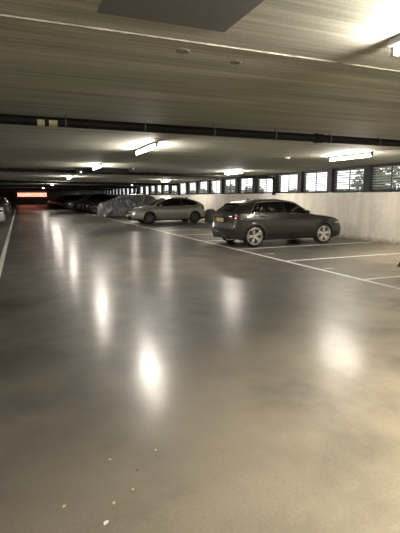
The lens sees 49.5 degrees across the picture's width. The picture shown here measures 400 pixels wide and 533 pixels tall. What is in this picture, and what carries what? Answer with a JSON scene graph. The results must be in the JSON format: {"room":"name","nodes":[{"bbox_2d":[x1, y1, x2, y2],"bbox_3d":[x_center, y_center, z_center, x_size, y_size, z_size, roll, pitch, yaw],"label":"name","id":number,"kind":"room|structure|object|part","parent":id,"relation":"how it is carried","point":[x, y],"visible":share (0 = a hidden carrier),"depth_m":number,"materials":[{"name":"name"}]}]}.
{"room":"parking garage","nodes":[
{"label":"parking garage","id":0,"kind":"room"},
{"bbox_2d":[0,191,78,204],"bbox_3d":[-32.785,-13.423,85.105,17.700,2.530,0.300,-4,10,-22],"label":"wall","id":1,"kind":"structure","parent":0,"point":[11,196],"depth_m":84.83,"materials":[{"name":"grey concrete"}]},
{"bbox_2d":[16,192,47,196],"bbox_3d":[-32.773,-14.011,84.764,5.700,1.020,0.160,-4,10,-22],"label":"lit sign","id":2,"kind":"object","parent":1,"relation":"attached to","point":[18,194],"visible":1,"depth_m":84.68,"materials":[{"name":"red"}]},
{"bbox_2d":[0,204,399,532],"bbox_3d":[-13.352,-4.616,39.146,17.700,0.300,101.600,-4,10,-22],"label":"floor","id":3,"kind":"structure","parent":0,"point":[265,391],"depth_m":3.62,"materials":[{"name":"concrete"}]},
{"bbox_2d":[0,206,5,221],"bbox_3d":[-12.254,-2.668,21.797,4.526,1.376,2.145,-3,10,-18],"label":"hatchback car","id":4,"kind":"object","parent":3,"relation":"on","point":[2,215],"visible":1,"depth_m":22.03,"materials":[{"name":"grey paint"}]},
{"bbox_2d":[0,197,10,214],"bbox_3d":[-15.193,-3.993,29.123,4.526,1.672,2.181,-3,10,-18],"label":"car","id":5,"kind":"object","parent":3,"relation":"on","point":[4,203],"visible":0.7,"depth_m":29.16,"materials":[{"name":"black paint"}]},
{"bbox_2d":[0,205,16,275],"bbox_3d":[-16.142,-4.533,37.721,0.106,0.002,99.500,-4,10,-22],"label":"lane edge line","id":6,"kind":"object","parent":3,"relation":"on","point":[2,258],"visible":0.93,"depth_m":13.01,"materials":[{"name":"white paint"}]},
{"bbox_2d":[58,195,76,205],"bbox_3d":[-16.251,-8.615,57.405,4.796,1.789,2.182,-3,10,-18],"label":"car","id":7,"kind":"object","parent":3,"relation":"on","point":[70,198],"visible":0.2,"depth_m":56.46,"materials":[{"name":"black paint"}]},
{"bbox_2d":[62,194,87,208],"bbox_3d":[-14.331,-7.897,52.934,4.796,1.789,2.182,-5,10,-25],"label":"car","id":8,"kind":"object","parent":3,"relation":"on","point":[82,195],"visible":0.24,"depth_m":51.94,"materials":[{"name":"black paint"}]},
{"bbox_2d":[67,194,89,210],"bbox_3d":[-12.380,-7.168,48.389,4.796,1.789,2.182,-5,10,-25],"label":"car","id":9,"kind":"object","parent":3,"relation":"on","point":[81,198],"visible":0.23,"depth_m":47.41,"materials":[{"name":"black paint"}]},
{"bbox_2d":[69,194,92,210],"bbox_3d":[-11.428,-6.802,46.106,4.796,1.789,2.182,-5,10,-26],"label":"car","id":10,"kind":"object","parent":3,"relation":"on","point":[84,198],"visible":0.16,"depth_m":45.21,"materials":[{"name":"black paint"}]},
{"bbox_2d":[71,194,107,211],"bbox_3d":[-10.523,-6.433,43.804,4.796,1.789,2.182,-5,10,-26],"label":"car","id":11,"kind":"object","parent":3,"relation":"on","point":[76,205],"visible":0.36,"depth_m":42.67,"materials":[{"name":"black paint"}]},
{"bbox_2d":[81,195,113,212],"bbox_3d":[-9.074,-6.028,41.645,4.526,1.672,2.181,-3,10,-18],"label":"car","id":12,"kind":"object","parent":3,"relation":"on","point":[99,199],"visible":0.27,"depth_m":40.73,"materials":[{"name":"black paint"}]},
{"bbox_2d":[86,197,109,212],"bbox_3d":[-8.027,-5.573,39.415,4.522,1.480,2.145,-3,10,-18],"label":"hatchback car","id":13,"kind":"object","parent":3,"relation":"on","point":[88,207],"visible":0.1,"depth_m":38.44,"materials":[{"name":"blue paint"}]},
{"bbox_2d":[90,195,118,210],"bbox_3d":[-7.077,-5.302,37.118,4.526,1.672,2.181,-3,10,-18],"label":"car","id":14,"kind":"object","parent":3,"relation":"on","point":[111,197],"visible":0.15,"depth_m":36.28,"materials":[{"name":"black paint"}]},
{"bbox_2d":[94,194,124,211],"bbox_3d":[-6.217,-4.930,34.798,4.526,1.672,2.181,-3,10,-18],"label":"car","id":15,"kind":"object","parent":3,"relation":"on","point":[96,206],"visible":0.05,"depth_m":33.85,"materials":[{"name":"black paint"}]},
{"bbox_2d":[97,193,156,217],"bbox_3d":[-5.255,-4.575,32.399,4.727,1.752,2.167,-4,10,-22],"label":"car","id":16,"kind":"object","parent":3,"relation":"on","point":[118,206],"visible":0.77,"depth_m":31.42,"materials":[{"name":"grey fabric"}]},
{"bbox_2d":[126,197,204,223],"bbox_3d":[-1.978,-3.261,25.006,4.532,1.480,2.150,-4,10,-22],"label":"hatchback car","id":17,"kind":"object","parent":3,"relation":"on","point":[166,208],"visible":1,"depth_m":24.30,"materials":[{"name":"silver metal"}]},
{"bbox_3d":[-1.858,-3.000,24.143,1.100,0.737,0.068,-4,10,-22],"label":"door","id":18,"kind":"part","parent":17,"relation":"part of","materials":[{"name":"silver metal"}]},
{"bbox_3d":[-0.862,-3.089,24.537,1.167,0.777,0.086,-4,10,-22],"label":"door","id":19,"kind":"part","parent":17,"relation":"part of","materials":[{"name":"silver metal"}]},
{"bbox_2d":[205,209,214,221],"bbox_3d":[0.619,-3.034,25.786,0.710,0.770,0.710,-4,10,-22],"label":"bin","id":20,"kind":"object","parent":3,"relation":"on","point":[209,213],"visible":0.74,"depth_m":25.49,"materials":[{"name":"grey plastic"}]},
{"bbox_3d":[0.619,-3.290,25.745,0.710,0.250,0.710,-4,10,-22],"label":"bin lid","id":21,"kind":"part","parent":20,"relation":"part of","materials":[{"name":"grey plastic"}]},
{"bbox_2d":[54,205,399,288],"bbox_3d":[-10.460,-4.919,40.030,0.106,0.002,99.500,-4,10,-22],"label":"lane edge line","id":22,"kind":"object","parent":3,"relation":"on","point":[54,205],"visible":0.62,"depth_m":9.94,"materials":[{"name":"white paint"}]},
{"bbox_2d":[211,198,340,246],"bbox_3d":[2.537,-1.515,14.178,4.238,1.463,2.125,-3,10,-20],"label":"hatchback car","id":23,"kind":"object","parent":3,"relation":"on","point":[250,221],"visible":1,"depth_m":13.24,"materials":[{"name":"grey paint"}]},
{"bbox_2d":[214,233,226,237],"bbox_3d":[0.615,-0.956,13.445,0.030,0.100,0.900,-4,10,-22],"label":"diffuser","id":24,"kind":"object","parent":23,"relation":"attached to","point":[223,235],"depth_m":13.30,"materials":[{"name":"black plastic"}]},
{"bbox_2d":[228,216,241,219],"bbox_3d":[0.994,-1.426,12.792,0.474,0.135,0.118,7,12,37],"label":"tail light","id":25,"kind":"object","parent":23,"relation":"attached to","point":[229,217],"depth_m":12.72,"materials":[{"name":"red plastic"}]},
{"bbox_3d":[2.105,-1.221,13.075,1.134,0.732,0.086,-4,10,-22],"label":"door","id":26,"kind":"part","parent":23,"relation":"part of","materials":[{"name":"brown paint"}]},
{"bbox_3d":[2.444,-1.792,13.295,2.126,0.417,0.237,-4,10,-22],"label":"window trim","id":27,"kind":"part","parent":23,"relation":"part of","materials":[{"name":"glass"}]},
{"bbox_3d":[3.048,-1.273,13.468,0.996,0.709,0.067,-4,10,-22],"label":"door","id":28,"kind":"part","parent":23,"relation":"part of","materials":[{"name":"brown paint"}]},
{"bbox_2d":[246,242,367,248],"bbox_3d":[3.369,-0.651,13.393,4.925,0.002,0.105,-4,10,-22],"label":"parking line","id":29,"kind":"object","parent":3,"relation":"on","point":[359,242],"visible":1,"depth_m":13.36,"materials":[{"name":"white paint"}]},
{"bbox_2d":[288,253,399,260],"bbox_3d":[4.321,-0.285,11.111,4.925,0.002,0.106,-4,10,-22],"label":"parking line","id":30,"kind":"object","parent":3,"relation":"on","point":[391,253],"visible":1,"depth_m":10.73,"materials":[{"name":"white paint"}]},
{"bbox_2d":[365,275,399,279],"bbox_3d":[5.273,0.081,8.829,4.925,0.002,0.106,-4,10,-22],"label":"parking line","id":31,"kind":"object","parent":3,"relation":"on","point":[399,275],"visible":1,"depth_m":8.08,"materials":[{"name":"white paint"}]},
{"bbox_2d":[0,0,399,191],"bbox_3d":[-13.335,-7.412,38.704,17.750,0.300,101.600,-4,10,-22],"label":"ceiling","id":32,"kind":"structure","parent":0,"point":[47,69],"depth_m":4.19,"materials":[{"name":"concrete"}]},
{"bbox_2d":[0,188,112,194],"bbox_3d":[-18.645,-8.755,51.061,16.745,0.972,0.210,-4,10,-22],"label":"drain pipe","id":33,"kind":"object","parent":32,"relation":"hanging from","point":[0,188],"visible":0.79,"depth_m":51.68,"materials":[{"name":"black plastic"}]},
{"bbox_2d":[0,185,137,193],"bbox_3d":[-13.807,-6.894,39.467,16.745,0.972,0.210,-4,10,-22],"label":"drain pipe","id":34,"kind":"object","parent":32,"relation":"hanging from","point":[0,185],"visible":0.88,"depth_m":40.05,"materials":[{"name":"black plastic"}]},
{"bbox_2d":[0,180,179,195],"bbox_3d":[-9.165,-5.107,28.327,16.735,0.972,0.190,-4,10,-22],"label":"drain pipe","id":35,"kind":"object","parent":32,"relation":"hanging from","point":[1,181],"visible":0.97,"depth_m":28.98,"materials":[{"name":"black plastic"}]},
{"bbox_2d":[92,164,101,169],"bbox_3d":[-3.412,-3.300,14.368,0.085,0.108,1.520,-4,10,-22],"label":"lamp","id":36,"kind":"object","parent":32,"relation":"attached to","point":[97,165],"visible":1,"depth_m":14.30,"materials":[{"name":"white plastic"}]},
{"bbox_2d":[75,167,128,173],"bbox_3d":[-3.537,-3.476,15.711,1.900,0.192,0.100,-4,10,-22],"label":"box","id":37,"kind":"object","parent":32,"relation":"hanging from","point":[77,170],"visible":1,"depth_m":15.66,"materials":[{"name":"metal"}]},
{"bbox_2d":[0,168,274,194],"bbox_3d":[-4.297,-3.232,16.638,16.720,0.972,0.160,-4,10,-22],"label":"drain pipe","id":38,"kind":"object","parent":32,"relation":"hanging from","point":[1,169],"visible":0.83,"depth_m":17.54,"materials":[{"name":"black plastic"}]},
{"bbox_2d":[135,142,157,154],"bbox_3d":[-1.118,-2.430,8.947,0.085,0.108,1.520,-4,10,-22],"label":"lamp","id":39,"kind":"object","parent":32,"relation":"attached to","point":[152,144],"visible":1,"depth_m":8.80,"materials":[{"name":"white plastic"}]},
{"bbox_2d":[97,0,263,31],"bbox_3d":[0.142,-1.317,1.732,0.790,0.012,1.860,-4,10,-22],"label":"ceiling panel","id":40,"kind":"object","parent":32,"relation":"attached to","point":[214,15],"visible":1,"depth_m":2.42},
{"bbox_2d":[176,48,189,53],"bbox_3d":[-0.123,-1.540,3.108,0.100,0.009,0.100,-4,10,-22],"label":"plug","id":41,"kind":"object","parent":32,"relation":"attached to","point":[182,50],"visible":1,"depth_m":3.10,"materials":[{"name":"plastic"}]},
{"bbox_2d":[0,114,399,146],"bbox_3d":[-0.024,-1.953,6.227,16.640,0.198,0.160,-4,10,-22],"label":"drain pipe","id":42,"kind":"object","parent":32,"relation":"hanging from","point":[13,119],"visible":0.99,"depth_m":6.09,"materials":[{"name":"black plastic"}]},
{"bbox_2d":[0,14,399,71],"bbox_3d":[1.202,-1.596,3.431,16.800,0.012,0.013,-4,10,-22],"label":"trim","id":43,"kind":"structure","parent":32,"relation":"attached to","point":[1,15],"depth_m":2.89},
{"bbox_2d":[225,170,242,174],"bbox_3d":[1.380,-3.884,17.916,0.085,0.108,1.520,-4,10,-22],"label":"lamp","id":44,"kind":"object","parent":32,"relation":"attached to","point":[238,171],"visible":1,"depth_m":17.81,"materials":[{"name":"white plastic"}]},
{"bbox_2d":[230,60,240,63],"bbox_3d":[0.277,-1.583,3.367,0.090,0.009,0.090,-4,10,-22],"label":"plug","id":45,"kind":"object","parent":32,"relation":"attached to","point":[232,61],"visible":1,"depth_m":3.35,"materials":[{"name":"plastic"}]},
{"bbox_2d":[78,162,399,191],"bbox_3d":[-5.591,-7.769,41.878,0.300,0.040,101.000,-4,10,-22],"label":"trim","id":46,"kind":"structure","parent":32,"relation":"attached to","point":[395,162],"depth_m":17.50,"materials":[{"name":"paint"}]},
{"bbox_2d":[329,152,373,160],"bbox_3d":[3.746,-2.752,10.870,0.085,0.108,1.520,-4,10,-22],"label":"lamp","id":47,"kind":"object","parent":32,"relation":"attached to","point":[363,153],"visible":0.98,"depth_m":10.77,"materials":[{"name":"white plastic"}]},
{"bbox_2d":[388,35,399,56],"bbox_3d":[1.581,-1.350,2.218,0.085,0.108,1.520,-4,10,-22],"label":"lamp","id":48,"kind":"object","parent":32,"relation":"attached to","point":[394,43],"visible":1,"depth_m":2.87,"materials":[{"name":"white plastic"}]},
{"bbox_2d":[150,192,399,244],"bbox_3d":[-5.587,-6.092,42.148,0.300,1.623,101.000,-4,10,-22],"label":"wall","id":49,"kind":"structure","parent":0,"point":[369,216],"depth_m":15.43,"materials":[{"name":"beige concrete"}]},
{"bbox_2d":[137,186,142,193],"bbox_3d":[-5.693,-7.376,42.167,0.270,0.828,1.930,-4,10,-22],"label":"window","id":50,"kind":"structure","parent":49,"relation":"in","point":[140,190],"depth_m":42.74,"materials":[{"name":"glass"}]},
{"bbox_2d":[143,186,147,194],"bbox_3d":[-4.958,-7.094,40.405,0.270,0.828,1.930,-4,10,-22],"label":"window","id":51,"kind":"structure","parent":49,"relation":"in","point":[144,187],"depth_m":40.96,"materials":[{"name":"glass"}]},
{"bbox_2d":[148,185,153,194],"bbox_3d":[-4.223,-6.811,38.643,0.270,0.828,1.930,-4,10,-22],"label":"window","id":52,"kind":"structure","parent":49,"relation":"in","point":[150,187],"depth_m":39.24,"materials":[{"name":"glass"}]},
{"bbox_2d":[154,185,160,194],"bbox_3d":[-3.488,-6.528,36.881,0.270,0.828,1.930,-4,10,-22],"label":"window","id":53,"kind":"structure","parent":49,"relation":"in","point":[156,188],"depth_m":37.45,"materials":[{"name":"glass"}]},
{"bbox_2d":[161,185,167,194],"bbox_3d":[-2.753,-6.246,35.119,0.270,0.828,1.930,-4,10,-22],"label":"window","id":54,"kind":"structure","parent":49,"relation":"in","point":[163,189],"depth_m":35.71,"materials":[{"name":"glass"}]},
{"bbox_2d":[168,185,175,193],"bbox_3d":[-2.018,-5.963,33.357,0.270,0.828,1.930,-4,10,-22],"label":"window","id":55,"kind":"structure","parent":49,"relation":"in","point":[170,188],"depth_m":33.96,"materials":[{"name":"glass"}]},
{"bbox_2d":[176,182,184,193],"bbox_3d":[-1.282,-5.680,31.595,0.270,0.828,1.930,-4,10,-22],"label":"window","id":56,"kind":"structure","parent":49,"relation":"in","point":[184,182],"depth_m":32.14,"materials":[{"name":"glass"}]},
{"bbox_2d":[185,182,194,193],"bbox_3d":[-0.547,-5.397,29.833,0.270,0.828,1.930,-4,10,-22],"label":"window","id":57,"kind":"structure","parent":49,"relation":"in","point":[188,185],"depth_m":30.38,"materials":[{"name":"glass"}]},
{"bbox_2d":[195,181,206,193],"bbox_3d":[0.188,-5.115,28.071,0.270,0.828,1.930,-4,10,-22],"label":"window","id":58,"kind":"structure","parent":49,"relation":"in","point":[198,184],"depth_m":28.57,"materials":[{"name":"paint"}]},
{"bbox_2d":[207,179,219,193],"bbox_3d":[0.923,-4.832,26.309,0.270,0.828,1.930,-4,10,-22],"label":"window","id":59,"kind":"structure","parent":49,"relation":"in","point":[210,185],"depth_m":26.79,"materials":[{"name":"paint"}]},
{"bbox_2d":[220,178,234,193],"bbox_3d":[1.658,-4.549,24.547,0.270,0.828,1.930,-4,10,-22],"label":"window","id":60,"kind":"structure","parent":49,"relation":"in","point":[223,184],"depth_m":25.05,"materials":[{"name":"paint"}]},
{"bbox_2d":[235,178,251,192],"bbox_3d":[2.393,-4.267,22.785,0.270,0.828,1.930,-4,10,-22],"label":"window","id":61,"kind":"structure","parent":49,"relation":"in","point":[238,181],"depth_m":23.21,"materials":[{"name":"paint"}]},
{"bbox_2d":[252,175,272,192],"bbox_3d":[3.128,-3.984,21.023,0.270,0.828,1.930,-4,10,-22],"label":"window","id":62,"kind":"structure","parent":49,"relation":"in","point":[256,184],"depth_m":21.47,"materials":[{"name":"paint"}]},
{"bbox_2d":[163,191,399,194],"bbox_3d":[-5.589,-6.918,42.015,0.310,0.035,101.000,-4,10,-22],"label":"trim","id":63,"kind":"structure","parent":49,"relation":"attached to","point":[344,191],"depth_m":17.95,"materials":[{"name":"paint"}]},
{"bbox_2d":[273,173,297,192],"bbox_3d":[3.863,-3.701,19.261,0.270,0.828,1.930,-4,10,-22],"label":"window","id":64,"kind":"structure","parent":49,"relation":"in","point":[277,177],"depth_m":19.51,"materials":[{"name":"paint"}]},
{"bbox_2d":[297,170,326,191],"bbox_3d":[4.598,-3.419,17.499,0.270,0.828,1.930,-4,10,-22],"label":"window","id":65,"kind":"structure","parent":49,"relation":"in","point":[302,177],"depth_m":17.77,"materials":[{"name":"paint"}]},
{"bbox_2d":[326,167,363,191],"bbox_3d":[5.333,-3.136,15.737,0.270,0.828,1.930,-4,10,-22],"label":"window","id":66,"kind":"structure","parent":49,"relation":"in","point":[332,175],"depth_m":15.96,"materials":[{"name":"paint"}]},
{"bbox_2d":[363,164,399,190],"bbox_3d":[6.068,-2.853,13.975,0.270,0.828,1.930,-4,10,-22],"label":"window","id":67,"kind":"structure","parent":49,"relation":"in","point":[369,179],"depth_m":14.35,"materials":[{"name":"paint"}]},
{"label":"outside","id":68,"kind":"structure","parent":0,"visible":0},
{"bbox_3d":[4.554,-6.313,44.701,20.000,1.200,110.000,-4,10,-22],"label":"ground","id":69,"kind":"structure","parent":68,"visible":0},
{"bbox_2d":[226,185,234,192],"bbox_3d":[2.083,-4.954,28.893,1.481,1.190,1.492,-4,10,-22],"label":"shrub","id":70,"kind":"object","parent":69,"relation":"on","point":[226,185],"visible":0.16,"depth_m":28.43,"materials":[{"name":"green plant"}]},
{"bbox_2d":[351,170,388,192],"bbox_3d":[6.893,-3.372,17.628,1.571,1.624,1.554,-4,10,-22],"label":"shrub","id":71,"kind":"object","parent":69,"relation":"on","point":[356,170],"visible":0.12,"depth_m":17.56,"materials":[{"name":"green plant"}]},
{"bbox_2d":[375,167,399,189],"bbox_3d":[6.854,-3.075,15.930,1.498,1.580,1.416,-4,10,-22],"label":"shrub","id":72,"kind":"object","parent":69,"relation":"on","point":[391,167],"visible":0.25,"depth_m":15.59,"materials":[{"name":"green plant"}]}
]}

